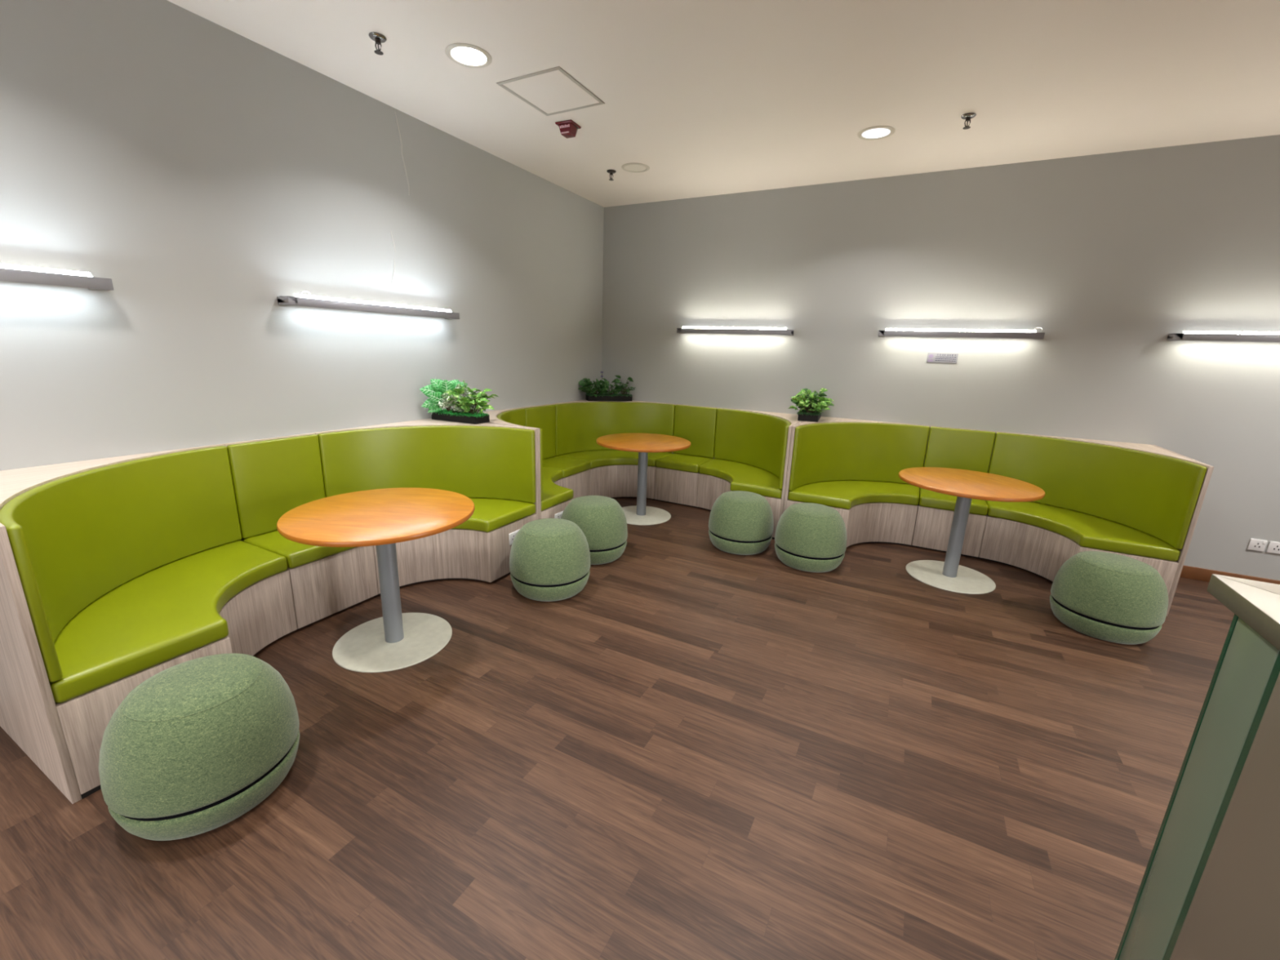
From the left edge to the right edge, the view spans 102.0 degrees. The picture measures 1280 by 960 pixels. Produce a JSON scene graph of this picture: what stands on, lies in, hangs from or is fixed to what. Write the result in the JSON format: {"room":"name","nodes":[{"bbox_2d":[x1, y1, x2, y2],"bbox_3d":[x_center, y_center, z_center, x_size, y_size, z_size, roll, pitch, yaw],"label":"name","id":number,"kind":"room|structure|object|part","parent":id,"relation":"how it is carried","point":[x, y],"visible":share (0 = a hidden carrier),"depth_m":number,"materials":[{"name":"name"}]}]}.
{"room":"eatery","nodes":[
{"label":"eatery","id":0,"kind":"room"},
{"bbox_2d":[0,0,604,541],"bbox_3d":[-2.480,-0.645,2.406,0.126,3.053,8.711,9,16,27],"label":"wall","id":1,"kind":"structure","parent":0,"point":[158,149],"depth_m":2.74,"materials":[{"name":"paint"}]},
{"bbox_2d":[0,263,114,290],"bbox_3d":[-2.660,-0.750,1.765,0.110,0.066,1.253,9,16,27],"label":"wall lamp","id":2,"kind":"object","parent":1,"relation":"attached to","point":[8,273],"visible":1,"depth_m":2.13,"materials":[{"name":"grey metal"}]},
{"bbox_2d":[276,290,459,319],"bbox_3d":[-1.728,-1.162,3.469,0.110,0.089,1.253,9,16,27],"label":"wall lamp","id":3,"kind":"object","parent":1,"relation":"attached to","point":[297,300],"visible":1,"depth_m":3.30,"materials":[{"name":"grey metal"}]},
{"bbox_2d":[0,497,1234,959],"bbox_3d":[1.004,1.459,0.999,8.142,0.100,8.711,9,16,27],"label":"floor","id":4,"kind":"structure","parent":0,"point":[700,750],"depth_m":1.91,"materials":[{"name":"brown wood"}]},
{"bbox_2d":[98,653,299,840],"bbox_3d":[-1.512,0.883,1.807,0.529,0.450,0.529,6,15,16],"label":"ottoman","id":5,"kind":"object","parent":4,"relation":"on","point":[200,743],"visible":1,"depth_m":1.64,"materials":[{"name":"green fabric"}]},
{"bbox_2d":[107,729,299,840],"bbox_3d":[-1.517,1.043,1.848,0.522,0.121,0.522,6,15,16],"label":"cushion","id":6,"kind":"object","parent":5,"relation":"on","point":[211,816],"depth_m":1.65,"materials":[{"name":"green fabric"}]},
{"bbox_2d":[0,417,538,804],"bbox_3d":[-1.750,0.304,2.942,0.965,0.999,2.514,9,16,27],"label":"booth","id":7,"kind":"object","parent":4,"relation":"on","point":[117,573],"visible":0.79,"depth_m":2.50,"materials":[{"name":"green leather"}]},
{"bbox_3d":[-2.339,0.555,1.874,0.953,0.999,0.024,9,16,27],"label":"panel","id":8,"kind":"part","parent":7,"relation":"part of","materials":[{"name":"grey wood"}]},
{"bbox_2d":[0,445,241,682],"bbox_3d":[-2.212,0.243,2.214,0.299,0.539,1.345,-2,15,-15],"label":"backrest cushion","id":9,"kind":"object","parent":7,"relation":"on","point":[112,561],"depth_m":2.21,"materials":[{"name":"leather"}]},
{"bbox_2d":[48,540,287,702],"bbox_3d":[-2.070,0.540,2.333,0.615,0.083,1.339,-2,15,-16],"label":"seat cushion","id":10,"kind":"object","parent":7,"relation":"on","point":[169,613],"depth_m":2.10,"materials":[{"name":"leather"}]},
{"bbox_3d":[-2.076,0.750,2.387,0.618,0.350,1.355,-2,15,-16],"label":"plinth panel","id":11,"kind":"part","parent":7,"relation":"part of","materials":[{"name":"grey wood"}]},
{"bbox_2d":[226,434,325,538],"bbox_3d":[-2.134,0.025,3.086,0.034,0.539,0.486,9,16,27],"label":"backrest cushion","id":12,"kind":"object","parent":7,"relation":"on","point":[270,477],"depth_m":3.03,"materials":[{"name":"leather"}]},
{"bbox_2d":[243,529,355,568],"bbox_3d":[-1.954,0.358,3.066,0.467,0.083,0.486,9,16,27],"label":"seat cushion","id":13,"kind":"object","parent":7,"relation":"on","point":[295,555],"depth_m":2.89,"materials":[{"name":"leather"}]},
{"bbox_3d":[-1.964,0.568,3.120,0.461,0.350,0.486,9,16,27],"label":"plinth panel","id":14,"kind":"part","parent":7,"relation":"part of","materials":[{"name":"grey wood"}]},
{"bbox_2d":[317,426,535,503],"bbox_3d":[-1.433,-0.092,3.641,1.345,0.539,0.299,-3,15,-19],"label":"backrest cushion","id":15,"kind":"object","parent":7,"relation":"on","point":[484,464],"depth_m":3.71,"materials":[{"name":"leather"}]},
{"bbox_3d":[-1.400,0.460,3.625,1.355,0.350,0.618,-3,15,-18],"label":"plinth panel","id":16,"kind":"part","parent":7,"relation":"part of","materials":[{"name":"grey wood"}]},
{"bbox_2d":[419,377,497,424],"bbox_3d":[-1.323,-0.603,3.890,0.556,0.323,0.387,8,16,23],"label":"planter box","id":17,"kind":"object","parent":7,"relation":"on","point":[438,390],"visible":1,"depth_m":3.86,"materials":[{"name":"black"}]},
{"bbox_2d":[451,497,535,532],"bbox_3d":[-1.394,0.248,3.573,1.339,0.083,0.614,-3,15,-18],"label":"seat cushion","id":18,"kind":"object","parent":7,"relation":"on","point":[490,514],"depth_m":3.60,"materials":[{"name":"leather"}]},
{"bbox_3d":[-1.172,0.052,4.015,0.953,0.999,0.024,9,16,27],"label":"panel","id":19,"kind":"part","parent":7,"relation":"part of","materials":[{"name":"grey wood"}]},
{"bbox_2d":[509,528,519,545],"bbox_3d":[-0.869,0.398,3.649,0.009,0.086,0.146,9,16,27],"label":"power socket","id":20,"kind":"object","parent":7,"relation":"attached to","point":[513,532],"depth_m":3.61,"materials":[{"name":"white plastic"}]},
{"bbox_2d":[497,408,542,500],"bbox_3d":[-1.042,-0.257,4.343,0.288,0.539,1.292,-3,15,-18],"label":"backrest cushion","id":21,"kind":"object","parent":7,"relation":"on","point":[513,416],"depth_m":4.44,"materials":[{"name":"leather"}]},
{"bbox_2d":[276,487,475,672],"bbox_3d":[-1.316,0.511,2.717,0.888,0.739,0.888,3,14,4],"label":"round table","id":22,"kind":"object","parent":4,"relation":"on","point":[383,518],"visible":1,"depth_m":2.66,"materials":[{"name":"brown wood"}]},
{"bbox_3d":[-1.328,0.863,2.806,0.584,0.012,0.584,3,14,4],"label":"plate","id":23,"kind":"part","parent":22,"relation":"part of","materials":[{"name":"grey metal"}]},
{"bbox_2d":[509,518,590,601],"bbox_3d":[-0.593,0.503,3.434,0.529,0.450,0.529,-8,17,-34],"label":"ottoman","id":24,"kind":"object","parent":4,"relation":"on","point":[549,560],"visible":1,"depth_m":3.24,"materials":[{"name":"green fabric"}]},
{"bbox_2d":[510,570,590,601],"bbox_3d":[-0.599,0.662,3.474,0.522,0.121,0.522,-8,17,-34],"label":"cushion","id":25,"kind":"object","parent":24,"relation":"on","point":[544,593],"depth_m":3.26,"materials":[{"name":"green fabric"}]},
{"bbox_2d":[560,495,627,564],"bbox_3d":[-0.359,0.365,4.011,0.529,0.450,0.529,-3,15,-19],"label":"ottoman","id":26,"kind":"object","parent":4,"relation":"on","point":[602,521],"visible":0.77,"depth_m":3.82,"materials":[{"name":"green fabric"}]},
{"bbox_2d":[590,540,626,564],"bbox_3d":[-0.365,0.524,4.051,0.522,0.121,0.522,-3,15,-19],"label":"cushion","id":27,"kind":"object","parent":26,"relation":"on","point":[604,556],"depth_m":3.84,"materials":[{"name":"green fabric"}]},
{"bbox_2d":[477,399,801,539],"bbox_3d":[0.042,-0.082,4.713,2.432,0.999,2.362,9,16,27],"label":"booth","id":28,"kind":"object","parent":4,"relation":"on","point":[753,447],"visible":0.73,"depth_m":5.38,"materials":[{"name":"green leather"}]},
{"bbox_3d":[-1.159,0.047,4.038,0.953,0.999,0.024,9,16,27],"label":"panel","id":29,"kind":"part","parent":28,"relation":"part of","materials":[{"name":"green leather"}]},
{"bbox_2d":[524,404,555,459],"bbox_3d":[-0.993,-0.467,5.179,0.034,0.539,0.469,9,16,27],"label":"backrest cushion","id":30,"kind":"object","parent":28,"relation":"on","point":[543,417],"depth_m":5.22,"materials":[{"name":"leather"}]},
{"bbox_2d":[541,467,573,511],"bbox_3d":[-0.915,0.040,4.463,0.578,0.083,1.285,-2,15,-16],"label":"seat cushion","id":31,"kind":"object","parent":28,"relation":"on","point":[555,496],"depth_m":4.16,"materials":[{"name":"leather"}]},
{"bbox_3d":[-0.920,0.250,4.517,0.582,0.350,1.301,-2,15,-16],"label":"plinth panel","id":32,"kind":"part","parent":28,"relation":"part of","materials":[{"name":"grey wood"}]},
{"bbox_2d":[554,510,564,518],"bbox_3d":[-0.627,0.294,4.092,0.009,0.086,0.146,9,16,27],"label":"power socket","id":33,"kind":"object","parent":28,"relation":"attached to","point":[557,513],"depth_m":4.06,"materials":[{"name":"white plastic"}]},
{"bbox_2d":[542,456,590,478],"bbox_3d":[-0.812,-0.133,5.158,0.467,0.083,0.469,9,16,27],"label":"seat cushion","id":34,"kind":"object","parent":28,"relation":"on","point":[571,468],"depth_m":5.11,"materials":[{"name":"leather"}]},
{"bbox_3d":[-0.822,0.077,5.213,0.461,0.350,0.469,9,16,27],"label":"plinth panel","id":35,"kind":"part","parent":28,"relation":"part of","materials":[{"name":"grey wood"}]},
{"bbox_2d":[577,371,635,400],"bbox_3d":[-0.368,-1.047,5.778,0.663,0.318,0.345,-2,15,-17],"label":"planter box","id":36,"kind":"object","parent":28,"relation":"on","point":[601,386],"visible":1,"depth_m":5.75,"materials":[{"name":"black"}]},
{"bbox_2d":[555,449,672,468],"bbox_3d":[-0.260,-0.236,5.641,1.322,0.083,0.599,-2,15,-17],"label":"seat cushion","id":37,"kind":"object","parent":28,"relation":"on","point":[597,459],"depth_m":5.51,"materials":[{"name":"leather"}]},
{"bbox_2d":[555,401,675,455],"bbox_3d":[-0.293,-0.576,5.705,1.328,0.539,0.295,-2,15,-17],"label":"backrest cushion","id":38,"kind":"object","parent":28,"relation":"on","point":[578,424],"depth_m":5.74,"materials":[{"name":"leather"}]},
{"bbox_3d":[-0.266,-0.025,5.693,1.338,0.350,0.603,-2,15,-17],"label":"plinth panel","id":39,"kind":"part","parent":28,"relation":"part of","materials":[{"name":"grey wood"}]},
{"bbox_3d":[0.476,0.023,5.602,0.484,0.350,0.461,9,16,27],"label":"plinth panel","id":40,"kind":"part","parent":28,"relation":"part of","materials":[{"name":"grey wood"}]},
{"bbox_2d":[655,453,713,472],"bbox_3d":[0.482,-0.187,5.546,0.484,0.083,0.467,9,16,27],"label":"seat cushion","id":41,"kind":"object","parent":28,"relation":"on","point":[669,462],"depth_m":5.42,"materials":[{"name":"leather"}]},
{"bbox_2d":[672,404,717,457],"bbox_3d":[0.594,-0.533,5.655,0.484,0.539,0.034,9,16,27],"label":"backrest cushion","id":42,"kind":"object","parent":28,"relation":"on","point":[698,424],"depth_m":5.62,"materials":[{"name":"leather"}]},
{"bbox_3d":[0.977,0.175,5.070,0.598,0.350,1.326,-3,15,-18],"label":"plinth panel","id":43,"kind":"part","parent":28,"relation":"part of","materials":[{"name":"grey wood"}]},
{"bbox_2d":[698,458,782,498],"bbox_3d":[0.986,-0.036,5.018,0.595,0.083,1.310,-3,15,-18],"label":"seat cushion","id":44,"kind":"object","parent":28,"relation":"on","point":[740,475],"depth_m":4.94,"materials":[{"name":"leather"}]},
{"bbox_2d":[714,408,791,488],"bbox_3d":[1.140,-0.344,4.986,0.294,0.539,1.316,-3,15,-17],"label":"backrest cushion","id":45,"kind":"object","parent":28,"relation":"on","point":[753,447],"depth_m":5.14,"materials":[{"name":"leather"}]},
{"bbox_3d":[1.439,-0.053,4.787,0.024,0.999,0.935,9,16,27],"label":"panel","id":46,"kind":"part","parent":28,"relation":"part of","materials":[{"name":"grey wood"}]},
{"bbox_2d":[595,432,690,524],"bbox_3d":[0.022,-0.013,4.966,0.888,0.739,0.888,15,19,41],"label":"round table","id":47,"kind":"object","parent":4,"relation":"on","point":[642,443],"visible":0.92,"depth_m":4.91,"materials":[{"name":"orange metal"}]},
{"bbox_3d":[0.010,0.339,5.055,0.584,0.012,0.584,15,19,41],"label":"plate","id":48,"kind":"part","parent":47,"relation":"part of","materials":[{"name":"grey metal"}]},
{"bbox_2d":[708,490,773,555],"bbox_3d":[0.838,0.334,4.295,0.529,0.450,0.529,7,15,18],"label":"ottoman","id":49,"kind":"object","parent":4,"relation":"on","point":[741,522],"visible":1,"depth_m":4.10,"materials":[{"name":"green fabric"}]},
{"bbox_2d":[708,528,772,555],"bbox_3d":[0.833,0.493,4.336,0.522,0.121,0.522,7,15,18],"label":"cushion","id":50,"kind":"object","parent":49,"relation":"on","point":[726,544],"depth_m":4.12,"materials":[{"name":"green fabric"}]},
{"bbox_2d":[774,502,846,572],"bbox_3d":[1.321,0.422,4.011,0.529,0.450,0.529,-5,16,-27],"label":"ottoman","id":51,"kind":"object","parent":4,"relation":"on","point":[811,537],"visible":1,"depth_m":3.82,"materials":[{"name":"green fabric"}]},
{"bbox_2d":[774,542,844,572],"bbox_3d":[1.315,0.582,4.051,0.522,0.121,0.522,-5,16,-27],"label":"cushion","id":52,"kind":"object","parent":51,"relation":"on","point":[806,563],"depth_m":3.84,"materials":[{"name":"green fabric"}]},
{"bbox_2d":[898,466,1044,594],"bbox_3d":[2.327,0.364,3.791,0.888,0.739,0.888,0,14,-8],"label":"round table","id":53,"kind":"object","parent":4,"relation":"on","point":[948,575],"visible":1,"depth_m":3.74,"materials":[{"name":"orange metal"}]},
{"bbox_3d":[2.315,0.716,3.880,0.584,0.012,0.584,0,14,-8],"label":"plate","id":54,"kind":"part","parent":53,"relation":"part of","materials":[{"name":"grey metal"}]},
{"bbox_2d":[782,416,1213,616],"bbox_3d":[2.562,0.130,4.218,2.514,0.999,0.935,9,16,27],"label":"booth","id":55,"kind":"object","parent":4,"relation":"on","point":[1143,503],"visible":0.8,"depth_m":4.18,"materials":[{"name":"green leather"}]},
{"bbox_3d":[1.463,-0.049,4.775,0.024,0.999,0.935,9,16,27],"label":"panel","id":56,"kind":"part","parent":55,"relation":"part of","materials":[{"name":"grey wood"}]},
{"bbox_2d":[787,387,834,422],"bbox_3d":[1.579,-0.701,4.763,0.406,0.277,0.596,8,15,21],"label":"planter box","id":57,"kind":"object","parent":55,"relation":"on","point":[811,410],"visible":1,"depth_m":4.64,"materials":[{"name":"black"}]},
{"bbox_3d":[1.905,0.327,4.596,1.355,0.350,0.618,-2,15,-16],"label":"plinth panel","id":58,"kind":"part","parent":55,"relation":"part of","materials":[{"name":"grey wood"}]},
{"bbox_2d":[787,480,919,509],"bbox_3d":[1.912,0.116,4.545,1.339,0.083,0.615,-2,15,-16],"label":"seat cushion","id":59,"kind":"object","parent":55,"relation":"on","point":[834,494],"depth_m":4.40,"materials":[{"name":"leather"}]},
{"bbox_2d":[788,422,929,490],"bbox_3d":[1.881,-0.225,4.615,1.345,0.539,0.299,-2,15,-15],"label":"backrest cushion","id":60,"kind":"object","parent":55,"relation":"on","point":[824,455],"depth_m":4.68,"materials":[{"name":"leather"}]},
{"bbox_3d":[2.661,0.379,4.494,0.486,0.350,0.461,9,16,27],"label":"plinth panel","id":61,"kind":"part","parent":55,"relation":"part of","materials":[{"name":"grey wood"}]},
{"bbox_2d":[919,488,988,515],"bbox_3d":[2.667,0.169,4.438,0.486,0.083,0.467,9,16,27],"label":"seat cushion","id":62,"kind":"object","parent":55,"relation":"on","point":[929,500],"depth_m":4.29,"materials":[{"name":"leather"}]},
{"bbox_2d":[924,426,995,472],"bbox_3d":[2.779,-0.177,4.547,0.486,0.539,0.034,9,16,27],"label":"backrest cushion","id":63,"kind":"object","parent":55,"relation":"on","point":[966,449],"depth_m":4.50,"materials":[{"name":"leather"}]},
{"bbox_3d":[3.177,0.534,3.952,0.618,0.350,1.355,-3,15,-18],"label":"plinth panel","id":64,"kind":"part","parent":55,"relation":"part of","materials":[{"name":"grey wood"}]},
{"bbox_2d":[985,500,1180,561],"bbox_3d":[3.186,0.324,3.899,0.615,0.083,1.339,-3,15,-18],"label":"seat cushion","id":65,"kind":"object","parent":55,"relation":"on","point":[1086,531],"depth_m":3.70,"materials":[{"name":"leather"}]},
{"bbox_2d":[987,432,1206,549],"bbox_3d":[3.345,0.014,3.872,0.299,0.539,1.345,-3,15,-19],"label":"backrest cushion","id":66,"kind":"object","parent":55,"relation":"on","point":[1151,496],"depth_m":3.81,"materials":[{"name":"leather"}]},
{"bbox_3d":[3.660,0.309,3.661,0.024,0.999,0.935,9,16,27],"label":"panel","id":67,"kind":"part","parent":55,"relation":"part of","materials":[{"name":"grey wood"}]},
{"bbox_2d":[1049,551,1168,644],"bbox_3d":[2.854,0.690,3.163,0.529,0.450,0.529,2,14,0],"label":"ottoman","id":68,"kind":"object","parent":4,"relation":"on","point":[1109,597],"visible":1,"depth_m":3.00,"materials":[{"name":"green fabric"}]},
{"bbox_2d":[1049,594,1161,644],"bbox_3d":[2.848,0.849,3.204,0.522,0.121,0.522,2,14,0],"label":"cushion","id":69,"kind":"object","parent":68,"relation":"on","point":[1083,624],"depth_m":3.02,"materials":[{"name":"green fabric"}]},
{"bbox_2d":[1114,573,1279,959],"bbox_3d":[1.562,1.117,-0.226,2.200,1.200,2.000,9,16,27],"label":"counter","id":70,"kind":"object","parent":4,"relation":"on","point":[1209,889],"visible":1,"depth_m":0.86,"materials":[{"name":"stone"}]},
{"bbox_3d":[0.731,0.922,0.507,0.010,1.164,0.960,9,16,27],"label":"glass panel","id":71,"kind":"part","parent":70,"relation":"part of","materials":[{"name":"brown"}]},
{"bbox_2d":[167,0,1279,207],"bbox_3d":[1.109,-1.596,0.225,8.142,0.100,8.711,9,16,27],"label":"ceiling","id":72,"kind":"structure","parent":0,"point":[715,97],"depth_m":2.83,"materials":[{"name":"paint"}]},
{"bbox_2d":[368,31,386,55],"bbox_3d":[-1.322,-2.198,2.618,0.082,0.070,0.082,5,14,10],"label":"sprinkler","id":73,"kind":"object","parent":72,"relation":"attached to","point":[379,38],"visible":1,"depth_m":2.61,"materials":[{"name":"silver metal"}]},
{"bbox_3d":[-1.322,-2.193,2.620,0.028,0.054,0.028,-9,18,-37],"label":"frame","id":74,"kind":"part","parent":73,"relation":"part of","materials":[{"name":"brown metal"}]},
{"bbox_2d":[444,43,492,67],"bbox_3d":[-0.910,-2.252,2.756,0.236,0.007,0.236,9,16,27],"label":"recessed light","id":75,"kind":"object","parent":72,"relation":"in","point":[466,55],"visible":1,"depth_m":2.75,"materials":[{"name":"beige plastic"}]},
{"bbox_2d":[450,47,486,65],"bbox_3d":[-0.910,-2.253,2.755,0.182,0.003,0.182,9,16,27],"label":"diffuser","id":76,"kind":"object","parent":75,"relation":"attached to","point":[460,55],"depth_m":2.76,"materials":[{"name":"white plastic"}]},
{"bbox_2d":[496,66,604,115],"bbox_3d":[-0.529,-2.336,3.134,0.454,0.005,0.476,9,16,27],"label":"ceiling hatch","id":77,"kind":"object","parent":72,"relation":"attached to","point":[550,91],"visible":1,"depth_m":3.11,"materials":[{"name":"beige"}]},
{"bbox_2d":[555,119,581,137],"bbox_3d":[-0.495,-2.413,3.577,0.131,0.070,0.131,8,16,24],"label":"fire alarm","id":78,"kind":"object","parent":72,"relation":"attached to","point":[568,128],"visible":1,"depth_m":3.54,"materials":[{"name":"red plastic"}]},
{"bbox_2d":[606,169,616,180],"bbox_3d":[-0.248,-2.635,4.485,0.082,0.070,0.082,-4,15,-23],"label":"sprinkler","id":79,"kind":"object","parent":72,"relation":"attached to","point":[611,172],"visible":1,"depth_m":4.47,"materials":[{"name":"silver metal"}]},
{"bbox_2d":[621,162,649,173],"bbox_3d":[-0.037,-2.631,4.373,0.236,0.007,0.236,9,16,27],"label":"recessed light","id":80,"kind":"object","parent":72,"relation":"in","point":[634,167],"visible":1,"depth_m":4.37,"materials":[{"name":"beige plastic"}]},
{"bbox_2d":[625,164,646,171],"bbox_3d":[-0.037,-2.633,4.373,0.182,0.003,0.182,9,16,27],"label":"diffuser","id":81,"kind":"object","parent":80,"relation":"attached to","point":[628,167],"depth_m":4.38,"materials":[{"name":"beige plastic"}]},
{"bbox_2d":[857,125,894,140],"bbox_3d":[1.608,-2.362,3.533,0.236,0.007,0.236,9,16,27],"label":"recessed light","id":82,"kind":"object","parent":72,"relation":"in","point":[877,132],"visible":1,"depth_m":3.52,"materials":[{"name":"beige plastic"}]},
{"bbox_2d":[862,128,890,138],"bbox_3d":[1.608,-2.363,3.532,0.182,0.003,0.182,9,16,27],"label":"diffuser","id":83,"kind":"object","parent":82,"relation":"attached to","point":[867,133],"depth_m":3.53,"materials":[{"name":"white plastic"}]},
{"bbox_2d":[960,112,976,129],"bbox_3d":[2.049,-2.240,3.241,0.082,0.070,0.082,6,15,16],"label":"sprinkler","id":84,"kind":"object","parent":72,"relation":"attached to","point":[966,117],"visible":1,"depth_m":3.23,"materials":[{"name":"silver metal"}]},
{"bbox_3d":[2.048,-2.235,3.243,0.028,0.054,0.028,-7,17,-31],"label":"frame","id":85,"kind":"part","parent":84,"relation":"part of","materials":[{"name":"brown metal"}]},
{"bbox_2d":[601,134,1279,580],"bbox_3d":[3.124,-0.927,4.278,8.022,3.053,0.120,9,16,27],"label":"wall","id":86,"kind":"structure","parent":0,"point":[1111,255],"depth_m":4.18,"materials":[{"name":"paint"}]},
{"bbox_2d":[676,326,793,335],"bbox_3d":[0.931,-1.500,5.205,1.188,0.066,0.110,9,16,27],"label":"wall lamp","id":87,"kind":"object","parent":86,"relation":"attached to","point":[711,330],"visible":1,"depth_m":5.14,"materials":[{"name":"grey metal"}]},
{"bbox_2d":[926,352,958,363],"bbox_3d":[2.601,-1.050,4.463,0.230,0.084,0.005,9,16,27],"label":"notice","id":88,"kind":"object","parent":86,"relation":"attached to","point":[937,357],"visible":1,"depth_m":4.46,"materials":[{"name":"grey paper"}]},
{"bbox_2d":[934,354,956,361],"bbox_3d":[2.624,-1.050,4.447,0.154,0.058,0.001,9,16,27],"label":"print","id":89,"kind":"object","parent":88,"relation":"attached to","point":[938,357],"depth_m":4.45,"materials":[{"name":"white paper"}]},
{"bbox_2d":[877,327,1044,339],"bbox_3d":[2.643,-1.237,4.333,1.188,0.089,0.110,9,16,27],"label":"wall lamp","id":90,"kind":"object","parent":86,"relation":"attached to","point":[984,333],"visible":1,"depth_m":4.26,"materials":[{"name":"grey metal"}]},
{"bbox_2d":[1166,330,1279,342],"bbox_3d":[4.348,-0.955,3.469,1.188,0.066,0.110,9,16,27],"label":"wall lamp","id":91,"kind":"object","parent":86,"relation":"attached to","point":[1256,336],"visible":1,"depth_m":3.57,"materials":[{"name":"grey metal"}]},
{"bbox_2d":[1179,564,1279,584],"bbox_3d":[5.175,0.865,3.503,2.952,0.098,0.012,9,16,27],"label":"baseboard","id":92,"kind":"structure","parent":86,"relation":"attached to","point":[1189,572],"depth_m":3.94,"materials":[{"name":"orange wood"}]},
{"bbox_2d":[1247,538,1267,551],"bbox_3d":[4.501,0.475,3.779,0.086,0.086,0.013,9,16,27],"label":"power socket","id":93,"kind":"object","parent":86,"relation":"attached to","point":[1255,544],"visible":1,"depth_m":3.78,"materials":[{"name":"white plastic"}]},
{"bbox_2d":[1266,541,1279,554],"bbox_3d":[4.587,0.489,3.735,0.086,0.086,0.013,9,16,27],"label":"power socket","id":94,"kind":"object","parent":86,"relation":"attached to","point":[1273,547],"visible":1,"depth_m":3.74,"materials":[{"name":"white plastic"}]}
]}

